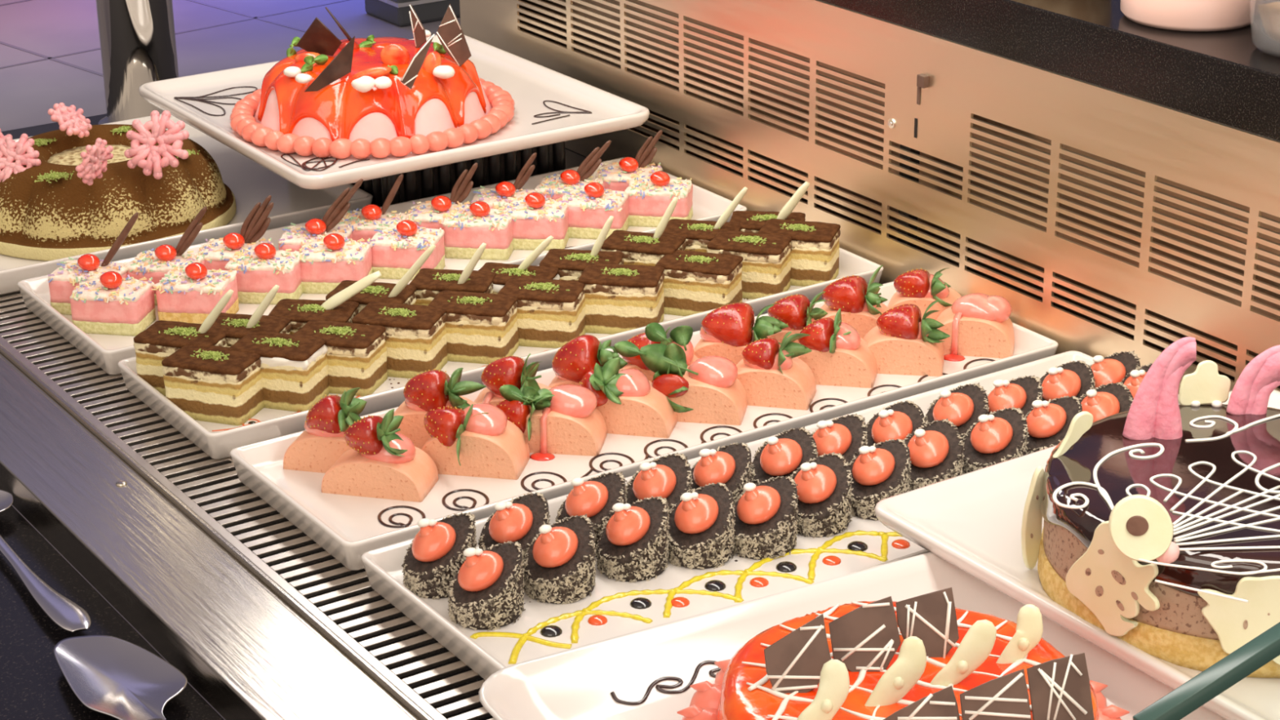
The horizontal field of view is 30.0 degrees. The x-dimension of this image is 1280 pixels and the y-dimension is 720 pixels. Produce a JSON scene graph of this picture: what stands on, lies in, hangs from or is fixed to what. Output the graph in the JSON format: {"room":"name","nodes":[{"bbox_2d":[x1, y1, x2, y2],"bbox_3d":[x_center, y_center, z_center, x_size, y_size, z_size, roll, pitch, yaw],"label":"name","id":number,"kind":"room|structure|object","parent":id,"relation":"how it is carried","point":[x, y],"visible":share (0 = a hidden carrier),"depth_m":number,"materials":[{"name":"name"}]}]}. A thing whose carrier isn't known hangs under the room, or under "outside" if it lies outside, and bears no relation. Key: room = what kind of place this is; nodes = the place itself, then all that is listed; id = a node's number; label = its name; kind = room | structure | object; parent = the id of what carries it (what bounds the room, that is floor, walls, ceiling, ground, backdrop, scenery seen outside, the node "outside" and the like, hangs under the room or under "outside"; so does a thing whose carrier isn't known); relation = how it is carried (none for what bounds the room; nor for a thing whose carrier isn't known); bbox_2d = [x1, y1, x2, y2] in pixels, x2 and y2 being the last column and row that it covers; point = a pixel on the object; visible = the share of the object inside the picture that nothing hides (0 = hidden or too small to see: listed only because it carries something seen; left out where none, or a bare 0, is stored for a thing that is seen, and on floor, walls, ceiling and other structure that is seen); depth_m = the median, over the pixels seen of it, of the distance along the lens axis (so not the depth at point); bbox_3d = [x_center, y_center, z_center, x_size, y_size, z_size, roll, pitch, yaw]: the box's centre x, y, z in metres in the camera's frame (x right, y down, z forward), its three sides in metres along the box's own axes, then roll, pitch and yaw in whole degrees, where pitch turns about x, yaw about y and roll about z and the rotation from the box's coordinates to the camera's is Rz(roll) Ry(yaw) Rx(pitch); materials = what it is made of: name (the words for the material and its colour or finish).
{"room":"dessert buffet","nodes":[
{"label":"dessert buffet","id":0,"kind":"room"},
{"bbox_2d":[0,505,224,719],"bbox_3d":[-0.744,0.206,1.246,0.880,0.030,2.300,-14,26,-31],"label":"trim","id":1,"kind":"structure","parent":0,"point":[33,686],"depth_m":1.32,"materials":[{"name":"black stone"}]},
{"bbox_2d":[0,534,91,631],"bbox_3d":[-0.352,0.124,1.377,0.020,0.004,0.163,-14,26,-31],"label":"serving fork","id":2,"kind":"object","parent":1,"relation":"on","point":[65,613],"visible":1,"depth_m":1.34,"materials":[{"name":"silver metal"}]},
{"bbox_2d":[53,635,187,719],"bbox_3d":[-0.243,0.186,1.219,0.055,0.007,0.223,-14,26,-31],"label":"cake server","id":3,"kind":"object","parent":1,"relation":"on","point":[117,678],"visible":1,"depth_m":1.26,"materials":[{"name":"silver metal"}]},
{"bbox_2d":[0,0,460,719],"bbox_3d":[-0.226,-1.303,7.338,10.000,0.021,8.100,-14,26,-31],"label":"floor","id":4,"kind":"structure","parent":0,"point":[51,54],"depth_m":6.16,"materials":[{"name":"tile"}]},
{"bbox_2d":[364,0,460,26],"bbox_3d":[-0.461,-1.328,6.307,0.554,0.800,0.202,-15,26,-31],"label":"base cabinet","id":5,"kind":"object","parent":4,"relation":"on","point":[396,12],"visible":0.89,"depth_m":6.27,"materials":[{"name":"grey"}]},
{"bbox_2d":[0,113,586,717],"bbox_3d":[-0.029,0.044,1.562,0.704,0.030,1.700,-14,26,-31],"label":"deck","id":6,"kind":"object","parent":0,"point":[573,159],"visible":0.14,"depth_m":1.49,"materials":[{"name":"grey"}]},
{"bbox_2d":[95,0,178,124],"bbox_3d":[-0.455,-0.493,2.069,0.084,0.600,0.084,-14,26,-31],"label":"support post","id":7,"kind":"object","parent":6,"relation":"on","point":[137,37],"visible":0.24,"depth_m":2.13,"materials":[{"name":"silver metal"}]},
{"bbox_2d":[0,114,373,293],"bbox_3d":[-0.443,-0.135,1.952,0.339,0.020,0.328,-14,26,-31],"label":"serving tray","id":8,"kind":"object","parent":6,"relation":"on","point":[251,183],"visible":0.31,"depth_m":1.93,"materials":[{"name":"white ceramic"}]},
{"bbox_2d":[0,102,235,261],"bbox_3d":[-0.430,-0.162,1.887,0.212,0.104,0.212,-12,24,-26],"label":"cake","id":9,"kind":"object","parent":8,"relation":"on","point":[70,190],"visible":1,"depth_m":1.82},
{"bbox_2d":[0,343,433,719],"bbox_3d":[-0.293,0.109,1.399,0.070,0.026,1.700,-14,26,-31],"label":"ledge","id":10,"kind":"object","parent":6,"relation":"attached to","point":[247,646],"visible":1,"depth_m":1.34,"materials":[{"name":"silver"}]},
{"bbox_2d":[0,290,495,719],"bbox_3d":[-0.245,0.072,1.460,0.088,0.003,1.290,-14,26,-31],"label":"grille","id":11,"kind":"object","parent":6,"relation":"on","point":[51,357],"visible":0.53,"depth_m":1.40,"materials":[{"name":"silver metal"}]},
{"bbox_2d":[17,157,746,374],"bbox_3d":[-0.183,-0.079,1.804,0.534,0.020,0.173,-14,26,-31],"label":"serving tray","id":12,"kind":"object","parent":6,"relation":"on","point":[106,351],"visible":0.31,"depth_m":1.74,"materials":[{"name":"white ceramic"}]},
{"bbox_2d":[47,212,138,315],"bbox_3d":[-0.389,-0.070,1.704,0.061,0.069,0.039,3,22,10],"label":"cake slice","id":13,"kind":"object","parent":12,"relation":"on","point":[68,275],"visible":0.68,"depth_m":1.70,"materials":[{"name":"pink food"}]},
{"bbox_2d":[70,271,155,336],"bbox_3d":[-0.371,-0.043,1.675,0.052,0.040,0.040,3,22,10],"label":"cake slice","id":14,"kind":"object","parent":12,"relation":"on","point":[114,304],"visible":0.99,"depth_m":1.66,"materials":[{"name":"pink"}]},
{"bbox_2d":[124,206,207,305],"bbox_3d":[-0.341,-0.076,1.722,0.056,0.067,0.039,3,22,8],"label":"cake slice","id":15,"kind":"object","parent":12,"relation":"on","point":[154,264],"visible":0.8,"depth_m":1.72,"materials":[{"name":"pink food"}]},
{"bbox_2d":[151,262,239,324],"bbox_3d":[-0.314,-0.050,1.690,0.052,0.040,0.039,3,22,8],"label":"cake slice","id":16,"kind":"object","parent":12,"relation":"on","point":[189,295],"visible":0.95,"depth_m":1.68,"materials":[{"name":"pink"}]},
{"bbox_2d":[195,195,273,271],"bbox_3d":[-0.296,-0.086,1.746,0.055,0.066,0.040,2,22,6],"label":"cake slice","id":17,"kind":"object","parent":12,"relation":"on","point":[217,255],"visible":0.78,"depth_m":1.75,"materials":[{"name":"food"}]},
{"bbox_2d":[224,242,302,304],"bbox_3d":[-0.271,-0.065,1.728,0.052,0.040,0.039,2,22,6],"label":"cake slice","id":18,"kind":"object","parent":12,"relation":"on","point":[256,276],"visible":0.96,"depth_m":1.72,"materials":[{"name":"pink"}]},
{"bbox_2d":[279,178,363,251],"bbox_3d":[-0.236,-0.100,1.772,0.063,0.070,0.039,1,22,4],"label":"cake slice","id":19,"kind":"object","parent":12,"relation":"on","point":[294,236],"visible":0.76,"depth_m":1.77,"materials":[{"name":"food"}]},
{"bbox_2d":[297,233,372,293],"bbox_3d":[-0.224,-0.073,1.746,0.052,0.040,0.040,1,22,4],"label":"cake slice","id":20,"kind":"object","parent":12,"relation":"on","point":[324,264],"visible":0.94,"depth_m":1.73,"materials":[{"name":"pink food"}]},
{"bbox_2d":[335,173,407,241],"bbox_3d":[-0.203,-0.108,1.805,0.052,0.061,0.039,3,22,9],"label":"cake slice","id":21,"kind":"object","parent":12,"relation":"on","point":[362,224],"visible":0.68,"depth_m":1.80,"materials":[{"name":"white food"}]},
{"bbox_2d":[369,219,444,279],"bbox_3d":[-0.173,-0.085,1.773,0.052,0.040,0.039,3,22,9],"label":"cake slice","id":22,"kind":"object","parent":12,"relation":"on","point":[394,251],"visible":0.94,"depth_m":1.76,"materials":[{"name":"pink"}]},
{"bbox_2d":[405,162,477,235],"bbox_3d":[-0.152,-0.116,1.824,0.053,0.061,0.041,2,22,7],"label":"cake slice","id":23,"kind":"object","parent":12,"relation":"on","point":[433,215],"visible":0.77,"depth_m":1.82,"materials":[{"name":"white food"}]},
{"bbox_2d":[442,200,514,260],"bbox_3d":[-0.122,-0.101,1.813,0.052,0.040,0.039,2,22,7],"label":"cake slice","id":24,"kind":"object","parent":12,"relation":"on","point":[463,237],"visible":0.98,"depth_m":1.80,"materials":[{"name":"pink food"}]},
{"bbox_2d":[501,192,568,250],"bbox_3d":[-0.081,-0.109,1.832,0.052,0.040,0.040,1,22,5],"label":"cake slice","id":25,"kind":"object","parent":12,"relation":"on","point":[535,221],"visible":0.91,"depth_m":1.82,"materials":[{"name":"pink food"}]},
{"bbox_2d":[533,140,611,200],"bbox_3d":[-0.053,-0.141,1.880,0.057,0.062,0.039,3,22,10],"label":"cake slice","id":26,"kind":"object","parent":12,"relation":"on","point":[553,187],"visible":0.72,"depth_m":1.88,"materials":[{"name":"white food"}]},
{"bbox_2d":[560,182,628,239],"bbox_3d":[-0.035,-0.119,1.854,0.052,0.040,0.039,3,22,10],"label":"cake slice","id":27,"kind":"object","parent":12,"relation":"on","point":[588,210],"visible":0.92,"depth_m":1.84,"materials":[{"name":"pink food"}]},
{"bbox_2d":[593,129,662,192],"bbox_3d":[-0.009,-0.153,1.911,0.053,0.061,0.040,3,22,8],"label":"cake slice","id":28,"kind":"object","parent":12,"relation":"on","point":[617,177],"visible":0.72,"depth_m":1.91,"materials":[{"name":"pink food"}]},
{"bbox_2d":[626,170,693,227],"bbox_3d":[0.015,-0.129,1.878,0.052,0.040,0.039,3,22,8],"label":"cake slice","id":29,"kind":"object","parent":12,"relation":"on","point":[649,199],"visible":0.94,"depth_m":1.87,"materials":[{"name":"pink food"}]},
{"bbox_2d":[351,141,565,207],"bbox_3d":[-0.184,-0.183,2.009,0.168,0.062,0.197,-14,26,-31],"label":"air vent","id":30,"kind":"object","parent":6,"relation":"on","point":[437,180],"visible":0.19,"depth_m":1.93,"materials":[{"name":"black"}]},
{"bbox_2d":[138,34,649,189],"bbox_3d":[-0.206,-0.207,1.964,0.313,0.018,0.326,-14,26,-31],"label":"square plate","id":31,"kind":"object","parent":30,"relation":"on","point":[551,106],"visible":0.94,"depth_m":1.93,"materials":[{"name":"white ceramic"}]},
{"bbox_2d":[230,4,515,159],"bbox_3d":[-0.215,-0.238,1.909,0.230,0.100,0.228,-14,26,-31],"label":"cake","id":32,"kind":"object","parent":31,"relation":"on","point":[381,97],"visible":1,"depth_m":1.85,"materials":[{"name":"red food"}]},
{"bbox_2d":[117,248,883,458],"bbox_3d":[-0.084,-0.024,1.664,0.534,0.020,0.153,-14,26,-31],"label":"serving tray","id":33,"kind":"object","parent":6,"relation":"on","point":[216,440],"visible":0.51,"depth_m":1.55,"materials":[{"name":"white ceramic"}]},
{"bbox_2d":[131,288,233,395],"bbox_3d":[-0.296,-0.014,1.562,0.064,0.069,0.040,6,23,16],"label":"cake slice","id":34,"kind":"object","parent":33,"relation":"on","point":[162,338],"visible":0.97,"depth_m":1.55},
{"bbox_2d":[161,345,263,426],"bbox_3d":[-0.273,0.013,1.530,0.056,0.041,0.039,7,23,18],"label":"cake slice","id":35,"kind":"object","parent":33,"relation":"on","point":[213,384],"visible":1,"depth_m":1.51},
{"bbox_2d":[201,284,291,346],"bbox_3d":[-0.262,-0.020,1.578,0.056,0.068,0.039,4,22,12],"label":"cake slice","id":36,"kind":"object","parent":33,"relation":"on","point":[241,325],"visible":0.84,"depth_m":1.57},
{"bbox_2d":[227,330,330,412],"bbox_3d":[-0.234,0.005,1.548,0.060,0.042,0.041,6,23,17],"label":"cake slice","id":37,"kind":"object","parent":33,"relation":"on","point":[295,368],"visible":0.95,"depth_m":1.53,"materials":[{"name":"brown"}]},
{"bbox_2d":[267,271,381,333],"bbox_3d":[-0.211,-0.029,1.605,0.075,0.063,0.039,2,22,8],"label":"cake slice","id":38,"kind":"object","parent":33,"relation":"on","point":[335,308],"visible":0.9,"depth_m":1.60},
{"bbox_2d":[294,319,387,396],"bbox_3d":[-0.198,-0.003,1.571,0.058,0.040,0.040,6,23,15],"label":"cake slice","id":39,"kind":"object","parent":33,"relation":"on","point":[357,353],"visible":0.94,"depth_m":1.56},
{"bbox_2d":[324,244,435,311],"bbox_3d":[-0.174,-0.046,1.630,0.078,0.076,0.041,5,22,13],"label":"cake slice","id":40,"kind":"object","parent":33,"relation":"on","point":[401,292],"visible":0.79,"depth_m":1.62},
{"bbox_2d":[351,302,447,378],"bbox_3d":[-0.160,-0.015,1.596,0.056,0.042,0.039,5,22,14],"label":"cake slice","id":41,"kind":"object","parent":33,"relation":"on","point":[416,337],"visible":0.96,"depth_m":1.58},
{"bbox_2d":[409,242,496,306],"bbox_3d":[-0.130,-0.052,1.654,0.056,0.068,0.040,3,22,9],"label":"cake slice","id":42,"kind":"object","parent":33,"relation":"on","point":[428,282],"visible":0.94,"depth_m":1.64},
{"bbox_2d":[427,290,519,364],"bbox_3d":[-0.113,-0.024,1.619,0.057,0.041,0.039,4,22,12],"label":"cake slice","id":43,"kind":"object","parent":33,"relation":"on","point":[482,328],"visible":0.95,"depth_m":1.60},
{"bbox_2d":[497,277,586,348],"bbox_3d":[-0.068,-0.034,1.644,0.058,0.040,0.040,4,22,11],"label":"cake slice","id":44,"kind":"object","parent":33,"relation":"on","point":[551,313],"visible":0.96,"depth_m":1.63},
{"bbox_2d":[538,215,623,280],"bbox_3d":[-0.042,-0.069,1.693,0.058,0.068,0.040,4,22,10],"label":"cake slice","id":45,"kind":"object","parent":33,"relation":"on","point":[571,263],"visible":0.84,"depth_m":1.69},
{"bbox_2d":[578,263,664,334],"bbox_3d":[-0.013,-0.044,1.664,0.056,0.043,0.039,3,22,9],"label":"cake slice","id":46,"kind":"object","parent":33,"relation":"on","point":[620,297],"visible":0.99,"depth_m":1.65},
{"bbox_2d":[600,196,685,266],"bbox_3d":[0.002,-0.083,1.723,0.056,0.070,0.039,6,23,16],"label":"cake slice","id":47,"kind":"object","parent":33,"relation":"on","point":[637,248],"visible":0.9,"depth_m":1.72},
{"bbox_2d":[655,248,744,316],"bbox_3d":[0.042,-0.055,1.694,0.057,0.040,0.039,7,23,18],"label":"cake slice","id":48,"kind":"object","parent":33,"relation":"on","point":[695,282],"visible":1,"depth_m":1.68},
{"bbox_2d":[662,186,747,252],"bbox_3d":[0.048,-0.094,1.752,0.062,0.069,0.039,4,22,12],"label":"cake slice","id":49,"kind":"object","parent":33,"relation":"on","point":[698,234],"visible":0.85,"depth_m":1.75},
{"bbox_2d":[705,230,791,299],"bbox_3d":[0.079,-0.070,1.728,0.058,0.042,0.040,6,23,17],"label":"cake slice","id":50,"kind":"object","parent":33,"relation":"on","point":[766,271],"visible":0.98,"depth_m":1.71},
{"bbox_2d":[758,218,839,286],"bbox_3d":[0.117,-0.080,1.751,0.056,0.042,0.039,6,23,15],"label":"cake slice","id":51,"kind":"object","parent":33,"relation":"on","point":[815,258],"visible":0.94,"depth_m":1.74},
{"bbox_2d":[230,281,1058,569],"bbox_3d":[0.018,0.032,1.521,0.534,0.020,0.167,-14,26,-31],"label":"serving tray","id":52,"kind":"object","parent":6,"relation":"on","point":[347,527],"visible":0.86,"depth_m":1.45,"materials":[{"name":"white ceramic"}]},
{"bbox_2d":[283,387,366,473],"bbox_3d":[-0.183,0.040,1.449,0.063,0.050,0.046,5,22,13],"label":"cake","id":53,"kind":"object","parent":52,"relation":"on","point":[326,424],"visible":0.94,"depth_m":1.44,"materials":[{"name":"pink food"}]},
{"bbox_2d":[321,408,438,502],"bbox_3d":[-0.156,0.051,1.417,0.063,0.053,0.043,5,22,13],"label":"cake","id":54,"kind":"object","parent":52,"relation":"on","point":[381,462],"visible":1,"depth_m":1.41,"materials":[{"name":"pink food"}]},
{"bbox_2d":[393,367,486,448],"bbox_3d":[-0.128,0.026,1.476,0.063,0.054,0.046,4,22,11],"label":"cake","id":55,"kind":"object","parent":52,"relation":"on","point":[426,391],"visible":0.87,"depth_m":1.47,"materials":[{"name":"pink food"}]},
{"bbox_2d":[421,403,529,479],"bbox_3d":[-0.102,0.045,1.441,0.063,0.045,0.053,4,22,11],"label":"cake","id":56,"kind":"object","parent":52,"relation":"on","point":[479,440],"visible":0.99,"depth_m":1.43,"materials":[{"name":"pink food"}]},
{"bbox_2d":[474,353,551,405],"bbox_3d":[-0.079,0.017,1.494,0.061,0.059,0.050,3,22,9],"label":"cake","id":57,"kind":"object","parent":52,"relation":"on","point":[512,370],"visible":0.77,"depth_m":1.48,"materials":[{"name":"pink food"}]},
{"bbox_2d":[494,384,606,461],"bbox_3d":[-0.058,0.034,1.472,0.069,0.044,0.053,3,22,9],"label":"cake","id":58,"kind":"object","parent":52,"relation":"on","point":[563,419],"visible":0.78,"depth_m":1.46,"materials":[{"name":"pink food"}]},
{"bbox_2d":[548,334,627,387],"bbox_3d":[-0.033,0.007,1.526,0.059,0.051,0.043,4,22,12],"label":"cake","id":59,"kind":"object","parent":52,"relation":"on","point":[579,356],"visible":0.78,"depth_m":1.51,"materials":[{"name":"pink food"}]},
{"bbox_2d":[578,357,677,438],"bbox_3d":[-0.009,0.020,1.498,0.061,0.047,0.048,4,22,12],"label":"cake","id":60,"kind":"object","parent":52,"relation":"on","point":[626,398],"visible":0.76,"depth_m":1.49,"materials":[{"name":"pink food"}]},
{"bbox_2d":[613,322,746,425],"bbox_3d":[0.026,0.005,1.513,0.080,0.068,0.049,3,22,10],"label":"cake","id":61,"kind":"object","parent":52,"relation":"on","point":[700,391],"visible":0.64,"depth_m":1.50,"materials":[{"name":"pink food"}]},
{"bbox_2d":[693,302,788,365],"bbox_3d":[0.065,-0.016,1.583,0.064,0.049,0.043,5,22,13],"label":"cake","id":62,"kind":"object","parent":52,"relation":"on","point":[726,331],"visible":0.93,"depth_m":1.57,"materials":[{"name":"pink food"}]},
{"bbox_2d":[728,331,816,410],"bbox_3d":[0.083,0.000,1.538,0.057,0.052,0.045,5,22,13],"label":"cake","id":63,"kind":"object","parent":52,"relation":"on","point":[771,374],"visible":0.97,"depth_m":1.53,"materials":[{"name":"pink food"}]},
{"bbox_2d":[767,291,827,358],"bbox_3d":[0.108,-0.024,1.604,0.057,0.048,0.046,4,22,11],"label":"cake","id":64,"kind":"object","parent":52,"relation":"on","point":[796,311],"visible":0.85,"depth_m":1.59,"materials":[{"name":"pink food"}]},
{"bbox_2d":[795,308,876,388],"bbox_3d":[0.127,-0.011,1.569,0.057,0.048,0.047,4,22,11],"label":"cake","id":65,"kind":"object","parent":52,"relation":"on","point":[838,356],"visible":0.9,"depth_m":1.56,"materials":[{"name":"pink food"}]},
{"bbox_2d":[820,265,888,338],"bbox_3d":[0.147,-0.039,1.633,0.058,0.052,0.046,3,22,9],"label":"cake","id":66,"kind":"object","parent":52,"relation":"on","point":[860,304],"visible":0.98,"depth_m":1.62,"materials":[{"name":"pink food"}]},
{"bbox_2d":[863,299,950,376],"bbox_3d":[0.176,-0.019,1.586,0.061,0.050,0.045,3,22,9],"label":"cake","id":67,"kind":"object","parent":52,"relation":"on","point":[902,342],"visible":0.97,"depth_m":1.58,"materials":[{"name":"pink food"}]},
{"bbox_2d":[887,267,960,322],"bbox_3d":[0.199,-0.045,1.658,0.057,0.044,0.042,4,22,12],"label":"cake","id":68,"kind":"object","parent":52,"relation":"on","point":[921,288],"visible":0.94,"depth_m":1.64,"materials":[{"name":"pink food"}]},
{"bbox_2d":[936,293,1014,361],"bbox_3d":[0.225,-0.024,1.616,0.057,0.040,0.050,4,22,12],"label":"cake","id":69,"kind":"object","parent":52,"relation":"on","point":[979,320],"visible":0.92,"depth_m":1.60,"materials":[{"name":"pink food"}]},
{"bbox_2d":[360,351,1180,679],"bbox_3d":[0.115,0.086,1.384,0.534,0.020,0.177,-14,26,-31],"label":"serving tray","id":70,"kind":"object","parent":6,"relation":"on","point":[614,608],"visible":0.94,"depth_m":1.30,"materials":[{"name":"white ceramic"}]},
{"bbox_2d":[401,511,477,599],"bbox_3d":[-0.109,0.105,1.302,0.043,0.040,0.041,-14,26,-31],"label":"chocolate cake","id":71,"kind":"object","parent":70,"relation":"on","point":[435,555],"visible":0.81,"depth_m":1.29,"materials":[{"name":"black"}]},
{"bbox_2d":[447,541,525,631],"bbox_3d":[-0.082,0.118,1.268,0.040,0.040,0.041,5,22,13],"label":"chocolate cake","id":72,"kind":"object","parent":70,"relation":"on","point":[486,592],"visible":1,"depth_m":1.26,"materials":[{"name":"black"}]},
{"bbox_2d":[478,492,551,567],"bbox_3d":[-0.069,0.096,1.323,0.041,0.040,0.043,18,28,38],"label":"chocolate cake","id":73,"kind":"object","parent":70,"relation":"on","point":[519,519],"visible":0.53,"depth_m":1.31,"materials":[{"name":"black"}]},
{"bbox_2d":[522,514,596,604],"bbox_3d":[-0.043,0.107,1.294,0.041,0.040,0.040,-4,22,-9],"label":"chocolate cake","id":74,"kind":"object","parent":70,"relation":"on","point":[559,567],"visible":0.99,"depth_m":1.28,"materials":[{"name":"black"}]},
{"bbox_2d":[555,471,627,554],"bbox_3d":[-0.028,0.085,1.349,0.041,0.040,0.041,4,22,12],"label":"chocolate cake","id":75,"kind":"object","parent":70,"relation":"on","point":[595,497],"visible":0.46,"depth_m":1.34,"materials":[{"name":"black"}]},
{"bbox_2d":[595,496,670,582],"bbox_3d":[-0.003,0.097,1.318,0.043,0.040,0.041,-16,26,-33],"label":"chocolate cake","id":76,"kind":"object","parent":70,"relation":"on","point":[633,545],"visible":1,"depth_m":1.31,"materials":[{"name":"black"}]},
{"bbox_2d":[625,452,693,513],"bbox_3d":[0.011,0.076,1.370,0.041,0.040,0.043,16,27,35],"label":"chocolate cake","id":77,"kind":"object","parent":70,"relation":"on","point":[668,477],"visible":0.43,"depth_m":1.36,"materials":[{"name":"black"}]},
{"bbox_2d":[667,482,735,569],"bbox_3d":[0.033,0.091,1.331,0.040,0.040,0.041,-2,22,-4],"label":"chocolate cake","id":78,"kind":"object","parent":70,"relation":"on","point":[701,530],"visible":0.92,"depth_m":1.32,"materials":[{"name":"black"}]},
{"bbox_2d":[690,442,752,505],"bbox_3d":[0.045,0.070,1.385,0.040,0.040,0.041,2,22,8],"label":"chocolate cake","id":79,"kind":"object","parent":70,"relation":"on","point":[731,465],"visible":0.48,"depth_m":1.38,"materials":[{"name":"black"}]},
{"bbox_2d":[732,475,798,560],"bbox_3d":[0.069,0.087,1.341,0.041,0.040,0.041,3,22,9],"label":"chocolate cake","id":80,"kind":"object","parent":70,"relation":"on","point":[766,525],"visible":0.87,"depth_m":1.33,"materials":[{"name":"black"}]},
{"bbox_2d":[751,426,817,484],"bbox_3d":[0.085,0.063,1.401,0.041,0.040,0.040,-6,22,-12],"label":"chocolate cake","id":81,"kind":"object","parent":70,"relation":"on","point":[783,454],"visible":0.48,"depth_m":1.39,"materials":[{"name":"black"}]},
{"bbox_2d":[790,452,853,537],"bbox_3d":[0.102,0.076,1.367,0.041,0.040,0.041,-2,22,-3],"label":"chocolate cake","id":82,"kind":"object","parent":70,"relation":"on","point":[824,482],"visible":0.77,"depth_m":1.36,"materials":[{"name":"black"}]},
{"bbox_2d":[812,413,867,463],"bbox_3d":[0.116,0.054,1.422,0.043,0.040,0.041,-19,28,-39],"label":"chocolate cake","id":83,"kind":"object","parent":70,"relation":"on","point":[845,435],"visible":0.39,"depth_m":1.41,"materials":[{"name":"black"}]},
{"bbox_2d":[848,438,911,520],"bbox_3d":[0.137,0.068,1.386,0.040,0.040,0.041,1,22,5],"label":"chocolate cake","id":84,"kind":"object","parent":70,"relation":"on","point":[881,471],"visible":0.68,"depth_m":1.38,"materials":[{"name":"black"}]},
{"bbox_2d":[866,400,926,446],"bbox_3d":[0.153,0.048,1.437,0.040,0.040,0.041,-4,22,-9],"label":"chocolate cake","id":85,"kind":"object","parent":70,"relation":"on","point":[895,421],"visible":0.28,"depth_m":1.43,"materials":[{"name":"black"}]},
{"bbox_2d":[902,417,964,490],"bbox_3d":[0.171,0.058,1.410,0.041,0.040,0.040,-7,23,-15],"label":"chocolate cake","id":86,"kind":"object","parent":70,"relation":"on","point":[935,447],"visible":0.59,"depth_m":1.40,"materials":[{"name":"black"}]},
{"bbox_2d":[924,382,989,439],"bbox_3d":[0.194,0.037,1.463,0.041,0.040,0.040,-4,22,-9],"label":"chocolate cake","id":87,"kind":"object","parent":70,"relation":"on","point":[962,406],"visible":0.34,"depth_m":1.46,"materials":[{"name":"black"}]},
{"bbox_2d":[961,406,1028,474],"bbox_3d":[0.212,0.050,1.428,0.041,0.040,0.043,19,29,41],"label":"chocolate cake","id":88,"kind":"object","parent":70,"relation":"on","point":[999,436],"visible":0.61,"depth_m":1.42,"materials":[{"name":"black"}]},
{"bbox_2d":[986,374,1043,416],"bbox_3d":[0.229,0.030,1.477,0.043,0.040,0.041,-14,26,-31],"label":"chocolate cake","id":89,"kind":"object","parent":70,"relation":"on","point":[1020,393],"visible":0.27,"depth_m":1.47,"materials":[{"name":"black"}]},
{"bbox_2d":[1024,395,1082,453],"bbox_3d":[0.247,0.043,1.446,0.040,0.040,0.041,5,22,13],"label":"chocolate cake","id":90,"kind":"object","parent":70,"relation":"on","point":[1048,424],"visible":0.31,"depth_m":1.44,"materials":[{"name":"black"}]},
{"bbox_2d":[1040,360,1095,401],"bbox_3d":[0.266,0.022,1.497,0.041,0.040,0.043,18,28,38],"label":"chocolate cake","id":91,"kind":"object","parent":70,"relation":"on","point":[1073,378],"visible":0.34,"depth_m":1.49,"materials":[{"name":"black"}]},
{"bbox_2d":[478,551,1173,719],"bbox_3d":[0.116,0.189,1.099,0.304,0.040,0.290,-12,24,-26],"label":"square plate","id":92,"kind":"object","parent":6,"relation":"on","point":[648,673],"visible":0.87,"depth_m":1.18,"materials":[{"name":"white ceramic"}]},
{"bbox_2d":[676,586,1129,719],"bbox_3d":[0.122,0.153,1.095,0.211,0.077,0.212,-5,22,-12],"label":"cake","id":93,"kind":"object","parent":92,"relation":"on","point":[924,656],"visible":1,"depth_m":1.08,"materials":[{"name":"food"}]},
{"bbox_2d":[1133,622,1279,719],"bbox_3d":[0.238,0.171,0.984,0.098,0.124,0.008,-14,26,-31],"label":"glass panel","id":94,"kind":"object","parent":6,"relation":"on","point":[1244,684],"visible":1,"depth_m":0.97,"materials":[{"name":"clear"}]},
{"bbox_2d":[459,0,1279,394],"bbox_3d":[0.215,-0.129,1.679,0.026,0.199,1.357,-14,26,-31],"label":"panel","id":95,"kind":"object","parent":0,"point":[933,90],"depth_m":1.66,"materials":[{"name":"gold metal"}]},
{"bbox_2d":[519,0,1279,388],"bbox_3d":[0.226,-0.132,1.685,0.037,0.199,1.357,-14,26,-31],"label":"vent grille","id":96,"kind":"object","parent":95,"relation":"attached to","point":[975,116],"depth_m":1.70,"materials":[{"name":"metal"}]},
{"bbox_2d":[817,0,1279,142],"bbox_3d":[0.482,-0.238,1.622,0.450,0.040,1.400,-14,26,-31],"label":"countertop","id":97,"kind":"structure","parent":95,"relation":"attached to","point":[1219,77],"depth_m":1.50,"materials":[{"name":"black stone"}]},
{"bbox_2d":[1120,0,1250,31],"bbox_3d":[0.351,-0.240,1.516,0.092,0.044,0.092,-14,26,-31],"label":"bowl","id":98,"kind":"object","parent":97,"relation":"on","point":[1194,15],"visible":0.88,"depth_m":1.48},
{"bbox_2d":[1249,0,1279,57],"bbox_3d":[0.401,-0.206,1.437,0.071,0.040,0.071,-14,26,-31],"label":"plastic cup","id":99,"kind":"object","parent":97,"relation":"on","point":[1264,15],"visible":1,"depth_m":1.42,"materials":[{"name":"white"}]},
{"bbox_3d":[0.347,0.118,1.279,0.150,0.033,0.150,-14,26,-31],"label":"display riser","id":100,"kind":"object","parent":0,"visible":0},
{"bbox_2d":[874,389,1279,689],"bbox_3d":[0.333,0.099,1.260,0.304,0.016,0.304,-14,26,-31],"label":"square plate","id":101,"kind":"object","parent":100,"relation":"on","point":[971,521],"visible":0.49,"depth_m":1.28,"materials":[{"name":"white ceramic"}]},
{"bbox_2d":[1021,337,1279,671],"bbox_3d":[0.296,0.062,1.193,0.218,0.116,0.203,-13,25,-28],"label":"cake","id":102,"kind":"object","parent":101,"relation":"on","point":[1161,532],"visible":1,"depth_m":1.17,"materials":[{"name":"food"}]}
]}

